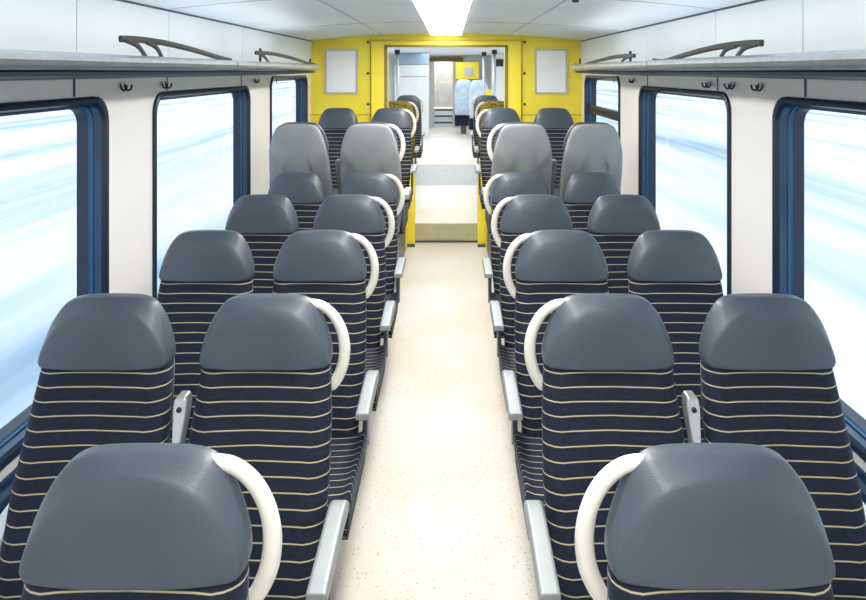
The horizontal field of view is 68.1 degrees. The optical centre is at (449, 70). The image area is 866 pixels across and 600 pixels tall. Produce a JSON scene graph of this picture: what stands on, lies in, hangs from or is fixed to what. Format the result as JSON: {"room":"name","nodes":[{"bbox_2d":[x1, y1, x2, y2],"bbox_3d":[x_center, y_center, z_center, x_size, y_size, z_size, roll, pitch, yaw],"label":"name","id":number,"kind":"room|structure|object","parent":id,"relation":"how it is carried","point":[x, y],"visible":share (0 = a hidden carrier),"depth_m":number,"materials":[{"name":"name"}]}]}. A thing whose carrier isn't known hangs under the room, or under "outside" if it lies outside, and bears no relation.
{"room":"train carriage","nodes":[
{"label":"train carriage","id":0,"kind":"room"},
{"bbox_2d":[0,0,394,481],"bbox_3d":[-1.512,0.750,7.800,0.116,2.300,18.800,0,0,0],"label":"wall","id":1,"kind":"structure","parent":0,"point":[83,26],"depth_m":2.96,"materials":[{"name":"white plastic"}]},
{"bbox_2d":[0,467,16,513],"bbox_3d":[-1.435,1.367,2.572,0.069,0.052,8.345,0,0,0],"label":"baseboard","id":2,"kind":"structure","parent":1,"relation":"attached to","point":[6,484],"depth_m":2.06,"materials":[{"name":"blue rubber"}]},
{"bbox_2d":[0,96,108,470],"bbox_3d":[-1.512,0.702,1.970,0.115,1.196,1.540,0,0,0],"label":"window","id":3,"kind":"structure","parent":1,"relation":"in","point":[91,113],"depth_m":2.69,"materials":[{"name":"blue rubber"}]},
{"bbox_2d":[0,35,237,80],"bbox_3d":[-1.274,-0.046,0.836,0.388,0.155,4.852,0,0,0],"label":"luggage rack","id":4,"kind":"object","parent":1,"relation":"attached to","point":[15,64],"visible":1,"depth_m":2.11,"materials":[{"name":"metal"}]},
{"bbox_2d":[119,82,132,91],"bbox_3d":[-1.449,0.071,2.860,0.041,0.040,0.056,0,0,0],"label":"coat hook","id":5,"kind":"object","parent":1,"relation":"attached to","point":[122,85],"visible":1,"depth_m":2.85,"materials":[{"name":"metal"}]},
{"bbox_2d":[161,81,171,88],"bbox_3d":[-1.449,0.071,3.270,0.041,0.040,0.056,0,0,0],"label":"coat hook","id":6,"kind":"object","parent":1,"relation":"attached to","point":[163,83],"visible":1,"depth_m":3.27,"materials":[{"name":"metal"}]},
{"bbox_2d":[152,86,250,298],"bbox_3d":[-1.512,0.702,3.920,0.115,1.196,1.520,0,0,0],"label":"window","id":7,"kind":"structure","parent":1,"relation":"in","point":[240,94],"depth_m":4.63,"materials":[{"name":"blue rubber"}]},
{"bbox_2d":[185,48,319,76],"bbox_3d":[-1.274,-0.051,4.297,0.388,0.166,2.046,0,0,0],"label":"luggage rack","id":8,"kind":"object","parent":1,"relation":"attached to","point":[259,67],"visible":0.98,"depth_m":3.96,"materials":[{"name":"metal"}]},
{"bbox_2d":[270,75,307,185],"bbox_3d":[-1.512,0.670,5.890,0.115,1.260,1.340,0,0,0],"label":"window","id":9,"kind":"structure","parent":1,"relation":"in","point":[301,81],"depth_m":6.51,"materials":[{"name":"blue rubber"}]},
{"bbox_2d":[394,231,404,292],"bbox_3d":[-0.970,1.735,5.745,0.999,0.330,2.009,0,0,0],"label":"floor","id":10,"kind":"structure","parent":0,"point":[401,237],"depth_m":6.12,"materials":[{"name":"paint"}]},
{"bbox_2d":[269,122,332,197],"bbox_3d":[-1.098,0.970,4.924,0.490,1.201,0.812,0,0,0],"label":"seat","id":11,"kind":"object","parent":10,"relation":"on","point":[294,146],"visible":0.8,"depth_m":4.54,"materials":[{"name":"grey plastic"}]},
{"bbox_2d":[318,108,357,194],"bbox_3d":[-1.128,0.970,6.113,0.490,1.201,0.806,0,0,0],"label":"seat","id":12,"kind":"object","parent":10,"relation":"on","point":[334,122],"visible":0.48,"depth_m":6.34,"materials":[{"name":"black fabric"}]},
{"bbox_2d":[333,188,338,194],"bbox_3d":[-1.115,1.167,5.938,0.464,0.145,0.455,0,0,0],"label":"cushion","id":13,"kind":"object","parent":12,"relation":"on","point":[335,190],"depth_m":5.96,"materials":[{"name":"grey"}]},
{"bbox_2d":[335,122,411,233],"bbox_3d":[-0.571,0.970,4.924,0.532,1.201,0.812,0,0,0],"label":"seat","id":14,"kind":"object","parent":10,"relation":"on","point":[366,146],"visible":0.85,"depth_m":4.55,"materials":[{"name":"grey plastic"}]},
{"bbox_2d":[398,204,408,233],"bbox_3d":[-0.575,1.167,5.103,0.464,0.145,0.455,0,0,0],"label":"cushion","id":15,"kind":"object","parent":14,"relation":"on","point":[406,206],"depth_m":5.03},
{"bbox_2d":[371,108,416,207],"bbox_3d":[-0.586,0.970,6.113,0.532,1.201,0.806,0,0,0],"label":"seat","id":16,"kind":"object","parent":10,"relation":"on","point":[399,117],"visible":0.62,"depth_m":6.34,"materials":[{"name":"paint"}]},
{"bbox_2d":[404,186,412,207],"bbox_3d":[-0.590,1.167,5.938,0.464,0.145,0.455,0,0,0],"label":"cushion","id":17,"kind":"object","parent":16,"relation":"on","point":[407,201],"depth_m":5.80,"materials":[{"name":"white plastic"}]},
{"bbox_2d":[407,165,415,243],"bbox_3d":[-0.435,1.461,7.020,0.110,0.878,0.120,0,0,0],"label":"wall","id":18,"kind":"structure","parent":0,"point":[411,211],"depth_m":6.96,"materials":[{"name":"yellow paint"}]},
{"bbox_2d":[333,243,538,599],"bbox_3d":[-0.040,1.930,2.750,2.860,0.060,8.700,0,0,0],"label":"floor","id":19,"kind":"structure","parent":0,"point":[438,514],"depth_m":3.10,"materials":[{"name":"beige"}]},
{"bbox_2d":[0,293,175,599],"bbox_3d":[-1.068,1.300,1.700,0.490,1.201,0.806,0,0,0],"label":"seat","id":20,"kind":"object","parent":19,"relation":"on","point":[106,361],"visible":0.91,"depth_m":1.92,"materials":[{"name":"black fabric"}]},
{"bbox_2d":[19,443,281,599],"bbox_3d":[-0.561,1.300,0.888,0.532,1.201,0.806,0,0,0],"label":"seat","id":21,"kind":"object","parent":19,"relation":"on","point":[120,521],"visible":1,"depth_m":1.13,"materials":[{"name":"grey leather"}]},
{"bbox_2d":[157,230,254,443],"bbox_3d":[-1.068,1.300,2.508,0.490,1.201,0.806,0,0,0],"label":"seat","id":22,"kind":"object","parent":19,"relation":"on","point":[200,270],"visible":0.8,"depth_m":2.73,"materials":[{"name":"grey leather"}]},
{"bbox_2d":[169,437,188,443],"bbox_3d":[-1.055,1.498,2.333,0.464,0.145,0.455,0,0,0],"label":"cushion","id":23,"kind":"object","parent":22,"relation":"on","point":[187,438],"depth_m":2.52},
{"bbox_2d":[172,293,349,599],"bbox_3d":[-0.561,1.300,1.700,0.532,1.201,0.806,0,0,0],"label":"seat","id":24,"kind":"object","parent":19,"relation":"on","point":[266,385],"visible":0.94,"depth_m":1.90,"materials":[{"name":"fabric"}]},
{"bbox_2d":[225,194,298,292],"bbox_3d":[-1.068,1.300,3.318,0.490,1.201,0.806,0,0,0],"label":"seat","id":25,"kind":"object","parent":19,"relation":"on","point":[265,221],"visible":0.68,"depth_m":3.55,"materials":[{"name":"grey leather"}]},
{"bbox_2d":[268,172,325,230],"bbox_3d":[-1.068,1.300,4.123,0.490,1.201,0.806,0,0,0],"label":"seat","id":26,"kind":"object","parent":19,"relation":"on","point":[306,192],"visible":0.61,"depth_m":4.36,"materials":[{"name":"grey leather"}]},
{"bbox_2d":[272,230,378,539],"bbox_3d":[-0.561,1.300,2.508,0.532,1.201,0.806,0,0,0],"label":"seat","id":27,"kind":"object","parent":19,"relation":"on","point":[329,266],"visible":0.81,"depth_m":2.71,"materials":[{"name":"paint"}]},
{"bbox_2d":[327,430,366,539],"bbox_3d":[-0.565,1.498,2.333,0.464,0.145,0.455,0,0,0],"label":"cushion","id":28,"kind":"object","parent":27,"relation":"on","point":[348,447],"depth_m":2.35,"materials":[{"name":"fabric"}]},
{"bbox_2d":[313,194,395,410],"bbox_3d":[-0.561,1.300,3.318,0.532,1.201,0.806,0,0,0],"label":"seat","id":29,"kind":"object","parent":19,"relation":"on","point":[360,214],"visible":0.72,"depth_m":3.54,"materials":[{"name":"paint"}]},
{"bbox_2d":[364,344,386,410],"bbox_3d":[-0.565,1.498,3.143,0.464,0.145,0.455,0,0,0],"label":"cushion","id":30,"kind":"object","parent":29,"relation":"on","point":[375,353],"depth_m":3.20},
{"bbox_2d":[339,172,405,337],"bbox_3d":[-0.561,1.300,4.123,0.532,1.201,0.806,0,0,0],"label":"seat","id":31,"kind":"object","parent":19,"relation":"on","point":[374,184],"visible":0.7,"depth_m":4.35,"materials":[{"name":"leather"}]},
{"bbox_2d":[381,291,398,337],"bbox_3d":[-0.565,1.498,3.947,0.464,0.145,0.455,0,0,0],"label":"cushion","id":32,"kind":"object","parent":31,"relation":"on","point":[389,295],"depth_m":4.04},
{"bbox_2d":[415,240,477,242],"bbox_3d":[-0.040,1.890,7.092,0.700,0.020,0.014,0,0,0],"label":"step","id":33,"kind":"structure","parent":19,"relation":"on","point":[416,241],"depth_m":7.08,"materials":[{"name":"grey metal"}]},
{"bbox_2d":[482,172,548,337],"bbox_3d":[0.481,1.300,4.123,0.532,1.201,0.806,0,0,0],"label":"seat","id":34,"kind":"object","parent":19,"relation":"on","point":[508,184],"visible":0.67,"depth_m":4.35,"materials":[{"name":"leather"}]},
{"bbox_2d":[489,291,503,337],"bbox_3d":[0.485,1.498,3.947,0.464,0.145,0.455,0,0,0],"label":"cushion","id":35,"kind":"object","parent":34,"relation":"on","point":[495,296],"depth_m":4.08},
{"bbox_2d":[490,194,571,410],"bbox_3d":[0.481,1.300,3.318,0.532,1.201,0.806,0,0,0],"label":"seat","id":36,"kind":"object","parent":19,"relation":"on","point":[526,213],"visible":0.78,"depth_m":3.54,"materials":[{"name":"paint"}]},
{"bbox_2d":[498,344,516,410],"bbox_3d":[0.485,1.498,3.143,0.464,0.145,0.455,0,0,0],"label":"cushion","id":37,"kind":"object","parent":36,"relation":"on","point":[506,352],"depth_m":3.24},
{"bbox_2d":[502,230,608,539],"bbox_3d":[0.481,1.300,2.508,0.532,1.201,0.806,0,0,0],"label":"seat","id":38,"kind":"object","parent":19,"relation":"on","point":[550,265],"visible":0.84,"depth_m":2.73,"materials":[{"name":"paint"}]},
{"bbox_2d":[513,430,545,539],"bbox_3d":[0.485,1.498,2.333,0.464,0.145,0.455,0,0,0],"label":"cushion","id":39,"kind":"object","parent":38,"relation":"on","point":[527,443],"depth_m":2.36,"materials":[{"name":"fabric"}]},
{"bbox_2d":[562,172,620,231],"bbox_3d":[0.988,1.300,4.123,0.490,1.201,0.806,0,0,0],"label":"seat","id":40,"kind":"object","parent":19,"relation":"on","point":[581,190],"visible":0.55,"depth_m":4.36,"materials":[{"name":"grey leather"}]},
{"bbox_2d":[524,293,700,599],"bbox_3d":[0.481,1.300,1.700,0.532,1.201,0.806,0,0,0],"label":"seat","id":41,"kind":"object","parent":19,"relation":"on","point":[607,386],"visible":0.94,"depth_m":1.91,"materials":[{"name":"fabric"}]},
{"bbox_2d":[587,194,659,293],"bbox_3d":[0.988,1.300,3.318,0.490,1.201,0.806,0,0,0],"label":"seat","id":42,"kind":"object","parent":19,"relation":"on","point":[615,221],"visible":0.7,"depth_m":3.55,"materials":[{"name":"grey leather"}]},
{"bbox_2d":[627,230,723,442],"bbox_3d":[0.988,1.300,2.508,0.490,1.201,0.806,0,0,0],"label":"seat","id":43,"kind":"object","parent":19,"relation":"on","point":[679,272],"visible":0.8,"depth_m":2.73,"materials":[{"name":"grey leather"}]},
{"bbox_2d":[684,438,704,442],"bbox_3d":[0.975,1.498,2.333,0.464,0.145,0.455,0,0,0],"label":"cushion","id":44,"kind":"object","parent":43,"relation":"on","point":[685,439],"depth_m":2.52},
{"bbox_2d":[575,443,835,599],"bbox_3d":[0.481,1.300,0.888,0.532,1.201,0.806,0,0,0],"label":"seat","id":45,"kind":"object","parent":19,"relation":"on","point":[686,521],"visible":1,"depth_m":1.13,"materials":[{"name":"grey leather"}]},
{"bbox_2d":[699,293,865,599],"bbox_3d":[0.988,1.300,1.700,0.490,1.201,0.806,0,0,0],"label":"seat","id":46,"kind":"object","parent":19,"relation":"on","point":[767,360],"visible":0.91,"depth_m":1.91,"materials":[{"name":"black fabric"}]},
{"bbox_2d":[128,0,754,40],"bbox_3d":[-0.040,-0.378,2.585,2.860,0.128,8.370,0,0,0],"label":"ceiling","id":47,"kind":"structure","parent":0,"point":[312,20],"depth_m":4.14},
{"bbox_2d":[410,0,473,35],"bbox_3d":[-0.040,-0.374,4.955,0.332,0.020,3.290,0,0,0],"label":"recessed light","id":48,"kind":"object","parent":47,"relation":"in","point":[439,17],"visible":1,"depth_m":4.15,"materials":[{"name":"white plastic"}]},
{"bbox_2d":[395,56,491,126],"bbox_3d":[-0.040,0.750,17.050,2.860,2.300,0.100,0,0,0],"label":"wall","id":49,"kind":"structure","parent":0,"point":[488,59],"depth_m":17.00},
{"bbox_2d":[429,58,462,126],"bbox_3d":[-0.105,0.570,16.960,0.890,1.840,0.080,0,0,0],"label":"door frame","id":50,"kind":"structure","parent":49,"relation":"attached to","point":[431,63],"depth_m":16.96,"materials":[{"name":"metal"}]},
{"bbox_2d":[434,114,452,120],"bbox_3d":[-0.175,1.265,17.582,0.490,0.150,0.635,0,0,0],"label":"step","id":51,"kind":"structure","parent":0,"point":[437,117],"depth_m":17.28,"materials":[{"name":"grey metal"}]},
{"bbox_2d":[434,121,452,126],"bbox_3d":[-0.175,1.415,17.442,0.490,0.150,0.915,0,0,0],"label":"step","id":52,"kind":"structure","parent":0,"point":[436,123],"depth_m":17.00,"materials":[{"name":"grey metal"}]},
{"bbox_2d":[435,108,452,113],"bbox_3d":[-0.175,1.115,17.723,0.490,0.150,0.355,0,0,0],"label":"step","id":53,"kind":"structure","parent":0,"point":[437,110],"depth_m":17.56,"materials":[{"name":"grey metal"}]},
{"bbox_2d":[415,185,476,222],"bbox_3d":[-0.040,1.798,8.320,0.968,0.205,2.360,0,0,0],"label":"floor","id":54,"kind":"structure","parent":0,"point":[433,203],"depth_m":8.13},
{"bbox_2d":[311,34,581,250],"bbox_3d":[-0.040,0.744,6.793,2.860,2.312,0.154,0,0,0],"label":"wall","id":55,"kind":"structure","parent":0,"point":[373,51],"depth_m":6.75,"materials":[{"name":"yellow laminate"}]},
{"bbox_2d":[325,49,357,93],"bbox_3d":[-1.145,0.005,6.740,0.344,0.472,0.012,0,0,0],"label":"poster","id":56,"kind":"object","parent":55,"relation":"attached to","point":[341,65],"visible":1,"depth_m":6.74,"materials":[{"name":"paper"}]},
{"bbox_2d":[535,49,567,93],"bbox_3d":[1.065,0.005,6.740,0.344,0.472,0.012,0,0,0],"label":"poster","id":57,"kind":"object","parent":55,"relation":"attached to","point":[551,65],"visible":1,"depth_m":6.74,"materials":[{"name":"paper"}]},
{"bbox_2d":[413,127,479,184],"bbox_3d":[-0.040,1.695,13.250,2.860,0.410,7.500,0,0,0],"label":"floor","id":58,"kind":"structure","parent":0,"point":[444,145],"depth_m":10.77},
{"bbox_2d":[395,50,399,100],"bbox_3d":[-0.970,0.550,11.800,0.100,1.880,0.100,0,0,0],"label":"pole","id":59,"kind":"object","parent":58,"relation":"on","point":[397,52],"visible":0.46,"depth_m":11.78,"materials":[{"name":"metal"}]},
{"bbox_2d":[395,54,428,138],"bbox_3d":[-0.840,0.555,14.250,0.740,1.870,0.500,0,0,0],"label":"tall cabinet","id":60,"kind":"object","parent":58,"relation":"on","point":[409,64],"visible":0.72,"depth_m":14.00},
{"bbox_2d":[454,79,470,133],"bbox_3d":[0.320,0.842,15.168,0.446,1.296,0.505,0,0,0],"label":"seat","id":61,"kind":"object","parent":58,"relation":"on","point":[461,93],"visible":0.68,"depth_m":14.92,"materials":[{"name":"fabric"}]},
{"bbox_2d":[455,115,468,125],"bbox_3d":[0.320,1.140,15.210,0.420,0.300,0.420,0,0,0],"label":"cushion","id":62,"kind":"object","parent":61,"relation":"on","point":[460,120],"depth_m":15.00,"materials":[{"name":"fabric"}]},
{"bbox_2d":[469,80,487,129],"bbox_3d":[0.630,0.842,14.168,0.446,1.296,0.505,0,0,0],"label":"seat","id":63,"kind":"object","parent":58,"relation":"on","point":[476,87],"visible":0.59,"depth_m":13.93,"materials":[{"name":"fabric"}]},
{"bbox_2d":[469,115,472,129],"bbox_3d":[0.630,1.140,14.210,0.420,0.300,0.420,0,0,0],"label":"cushion","id":64,"kind":"object","parent":63,"relation":"on","point":[470,119],"depth_m":14.00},
{"bbox_2d":[482,52,485,94],"bbox_3d":[0.700,0.550,13.200,0.100,1.880,0.100,0,0,0],"label":"pole","id":65,"kind":"object","parent":58,"relation":"on","point":[483,53],"visible":0.45,"depth_m":13.18,"materials":[{"name":"metal"}]},
{"bbox_2d":[486,90,491,94],"bbox_3d":[0.765,0.930,12.650,0.110,1.120,0.100,0,0,0],"label":"ticket machine","id":66,"kind":"object","parent":58,"relation":"on","point":[488,92],"visible":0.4,"depth_m":12.60,"materials":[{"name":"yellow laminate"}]},
{"bbox_2d":[492,50,496,95],"bbox_3d":[0.820,0.550,11.800,0.100,1.880,0.100,0,0,0],"label":"pole","id":67,"kind":"object","parent":58,"relation":"on","point":[494,52],"visible":0.44,"depth_m":11.78,"materials":[{"name":"metal"}]},
{"bbox_2d":[389,48,503,55],"bbox_3d":[-0.040,-0.425,12.036,2.860,0.050,10.329,0,0,0],"label":"ceiling","id":68,"kind":"structure","parent":0,"point":[431,51],"depth_m":13.13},
{"bbox_2d":[415,223,477,239],"bbox_3d":[-0.040,1.798,7.120,0.700,0.205,0.040,0,0,0],"label":"step","id":69,"kind":"structure","parent":0,"point":[423,231],"depth_m":7.10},
{"bbox_2d":[455,62,479,80],"bbox_3d":[0.440,0.015,16.144,0.600,0.470,0.512,0,0,0],"label":"wall panel","id":70,"kind":"object","parent":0,"point":[463,70],"visible":0.95,"depth_m":15.90,"materials":[{"name":"yellow laminate"}]},
{"bbox_2d":[477,165,484,243],"bbox_3d":[0.355,1.461,7.020,0.110,0.878,0.120,0,0,0],"label":"wall","id":71,"kind":"structure","parent":0,"point":[480,212],"depth_m":6.96,"materials":[{"name":"yellow laminate"}]},
{"bbox_2d":[487,227,490,258],"bbox_3d":[0.889,1.735,5.745,0.999,0.330,2.009,0,0,0],"label":"floor","id":72,"kind":"structure","parent":0,"point":[488,234],"depth_m":6.48,"materials":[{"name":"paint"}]},
{"bbox_2d":[474,108,520,208],"bbox_3d":[0.506,0.970,6.113,0.532,1.201,0.806,0,0,0],"label":"seat","id":73,"kind":"object","parent":72,"relation":"on","point":[492,117],"visible":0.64,"depth_m":6.34,"materials":[{"name":"paint"}]},
{"bbox_2d":[479,186,489,208],"bbox_3d":[0.510,1.167,5.938,0.464,0.145,0.455,0,0,0],"label":"cushion","id":74,"kind":"object","parent":73,"relation":"on","point":[480,192],"depth_m":5.75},
{"bbox_2d":[481,122,556,233],"bbox_3d":[0.516,0.970,4.924,0.532,1.201,0.812,0,0,0],"label":"seat","id":75,"kind":"object","parent":72,"relation":"on","point":[518,146],"visible":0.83,"depth_m":4.54,"materials":[{"name":"grey plastic"}]},
{"bbox_2d":[485,208,490,233],"bbox_3d":[0.520,1.167,5.103,0.464,0.145,0.455,0,0,0],"label":"cushion","id":76,"kind":"object","parent":75,"relation":"on","point":[486,213],"depth_m":5.07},
{"bbox_2d":[534,108,573,196],"bbox_3d":[1.048,0.970,6.113,0.490,1.201,0.806,0,0,0],"label":"seat","id":77,"kind":"object","parent":72,"relation":"on","point":[556,122],"visible":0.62,"depth_m":6.34,"materials":[{"name":"black fabric"}]},
{"bbox_2d":[554,188,558,196],"bbox_3d":[1.035,1.167,5.938,0.464,0.145,0.455,0,0,0],"label":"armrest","id":78,"kind":"object","parent":77,"relation":"on","point":[556,190],"depth_m":5.89,"materials":[{"name":"grey plastic"}]},
{"bbox_2d":[559,122,622,200],"bbox_3d":[1.038,0.970,4.924,0.490,1.201,0.812,0,0,0],"label":"seat","id":79,"kind":"object","parent":72,"relation":"on","point":[588,146],"visible":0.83,"depth_m":4.54,"materials":[{"name":"grey plastic"}]},
{"bbox_2d":[492,53,503,100],"bbox_3d":[1.150,0.545,13.963,0.480,1.890,0.075,0,0,0],"label":"wall panel","id":80,"kind":"object","parent":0,"point":[499,56],"visible":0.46,"depth_m":13.94,"materials":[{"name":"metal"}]},
{"bbox_2d":[580,0,865,471],"bbox_3d":[1.432,0.777,2.575,0.116,2.246,8.350,0,0,0],"label":"wall","id":81,"kind":"structure","parent":0,"point":[784,26],"depth_m":2.98,"materials":[{"name":"white plastic"}]},
{"bbox_2d":[584,75,619,137],"bbox_3d":[1.431,0.670,5.890,0.115,1.260,1.340,0,0,0],"label":"window","id":82,"kind":"structure","parent":81,"relation":"in","point":[591,110],"depth_m":6.32,"materials":[{"name":"blue rubber"}]},
{"bbox_2d":[570,51,698,76],"bbox_3d":[1.194,-0.042,4.297,0.388,0.147,2.046,0,0,0],"label":"luggage rack","id":83,"kind":"object","parent":81,"relation":"attached to","point":[630,67],"visible":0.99,"depth_m":3.93,"materials":[{"name":"metal"}]},
{"bbox_2d":[638,86,730,294],"bbox_3d":[1.431,0.702,3.920,0.115,1.196,1.520,0,0,0],"label":"window","id":84,"kind":"structure","parent":81,"relation":"in","point":[646,99],"depth_m":4.63,"materials":[{"name":"blue rubber"}]},
{"bbox_2d":[701,81,711,87],"bbox_3d":[1.369,0.071,3.410,0.041,0.040,0.056,0,0,0],"label":"coat hook","id":85,"kind":"object","parent":81,"relation":"attached to","point":[709,83],"visible":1,"depth_m":3.39,"materials":[{"name":"metal"}]},
{"bbox_2d":[724,81,735,89],"bbox_3d":[1.369,0.071,3.130,0.041,0.040,0.056,0,0,0],"label":"coat hook","id":86,"kind":"object","parent":81,"relation":"attached to","point":[733,83],"visible":1,"depth_m":3.12,"materials":[{"name":"metal"}]},
{"bbox_2d":[646,40,865,80],"bbox_3d":[1.194,-0.038,0.836,0.388,0.139,4.852,0,0,0],"label":"luggage rack","id":87,"kind":"object","parent":81,"relation":"attached to","point":[850,64],"visible":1,"depth_m":2.12,"materials":[{"name":"metal"}]},
{"bbox_2d":[750,82,763,91],"bbox_3d":[1.369,0.071,2.850,0.041,0.040,0.056,0,0,0],"label":"coat hook","id":88,"kind":"object","parent":81,"relation":"attached to","point":[760,84],"visible":1,"depth_m":2.84,"materials":[{"name":"metal"}]},
{"bbox_2d":[772,96,865,461],"bbox_3d":[1.431,0.702,1.970,0.115,1.196,1.540,0,0,0],"label":"window","id":89,"kind":"structure","parent":81,"relation":"in","point":[789,113],"depth_m":2.69,"materials":[{"name":"blue rubber"}]},
{"bbox_2d":[855,463,865,504],"bbox_3d":[1.355,1.367,2.572,0.069,0.052,8.345,0,0,0],"label":"baseboard","id":90,"kind":"structure","parent":81,"relation":"attached to","point":[861,473],"depth_m":2.11,"materials":[{"name":"blue rubber"}]},
{"bbox_3d":[-0.998,1.735,8.736,0.945,0.330,3.729,0,0,0],"label":"floor","id":91,"kind":"structure","parent":0,"visible":0},
{"bbox_2d":[389,101,419,164],"bbox_3d":[-0.636,0.970,7.633,0.532,1.201,0.806,0,0,0],"label":"seat","id":92,"kind":"object","parent":91,"relation":"on","point":[407,105],"visible":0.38,"depth_m":7.87,"materials":[{"name":"yellow fabric"}]},
{"bbox_2d":[397,95,424,157],"bbox_3d":[-0.636,0.970,9.483,0.532,1.201,0.806,0,0,0],"label":"seat","id":93,"kind":"object","parent":91,"relation":"on","point":[414,99],"visible":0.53,"depth_m":9.68,"materials":[{"name":"paint"}]},
{"bbox_2d":[414,145,422,157],"bbox_3d":[-0.640,1.167,9.307,0.464,0.145,0.455,0,0,0],"label":"cushion","id":94,"kind":"object","parent":93,"relation":"on","point":[418,155],"depth_m":9.10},
{"bbox_3d":[0.917,1.735,8.736,0.945,0.330,3.729,0,0,0],"label":"floor","id":95,"kind":"structure","parent":0,"visible":0},
{"bbox_2d":[469,95,497,157],"bbox_3d":[0.556,0.970,9.483,0.532,1.201,0.806,0,0,0],"label":"seat","id":96,"kind":"object","parent":95,"relation":"on","point":[482,98],"visible":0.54,"depth_m":9.71,"materials":[{"name":"paint"}]},
{"bbox_2d":[472,145,479,157],"bbox_3d":[0.560,1.167,9.307,0.464,0.145,0.455,0,0,0],"label":"armrest","id":97,"kind":"object","parent":96,"relation":"on","point":[474,154],"depth_m":9.11,"materials":[{"name":"grey plastic"}]},
{"bbox_2d":[474,101,503,164],"bbox_3d":[0.556,0.970,7.633,0.532,1.201,0.806,0,0,0],"label":"seat","id":98,"kind":"object","parent":95,"relation":"on","point":[488,104],"visible":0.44,"depth_m":7.88,"materials":[{"name":"yellow fabric"}]},
{"bbox_3d":[-0.175,0.495,17.850,0.670,1.990,1.500,0,0,0],"label":"wall","id":99,"kind":"structure","parent":0,"visible":0},
{"bbox_2d":[434,62,452,106],"bbox_3d":[-0.175,0.450,18.622,0.590,1.900,0.075,0,0,0],"label":"door","id":100,"kind":"structure","parent":99,"relation":"in","point":[443,71],"depth_m":18.60,"materials":[{"name":"grey"}]},
{"label":"outside","id":101,"kind":"structure","parent":0,"visible":0},
{"bbox_2d":[0,80,865,428],"bbox_3d":[-0.040,3.150,190.000,320.000,0.001,460.000,0,0,0],"label":"windows","id":102,"kind":"structure","parent":101,"point":[38,151],"depth_m":15.57,"materials":[{"name":"glass"}]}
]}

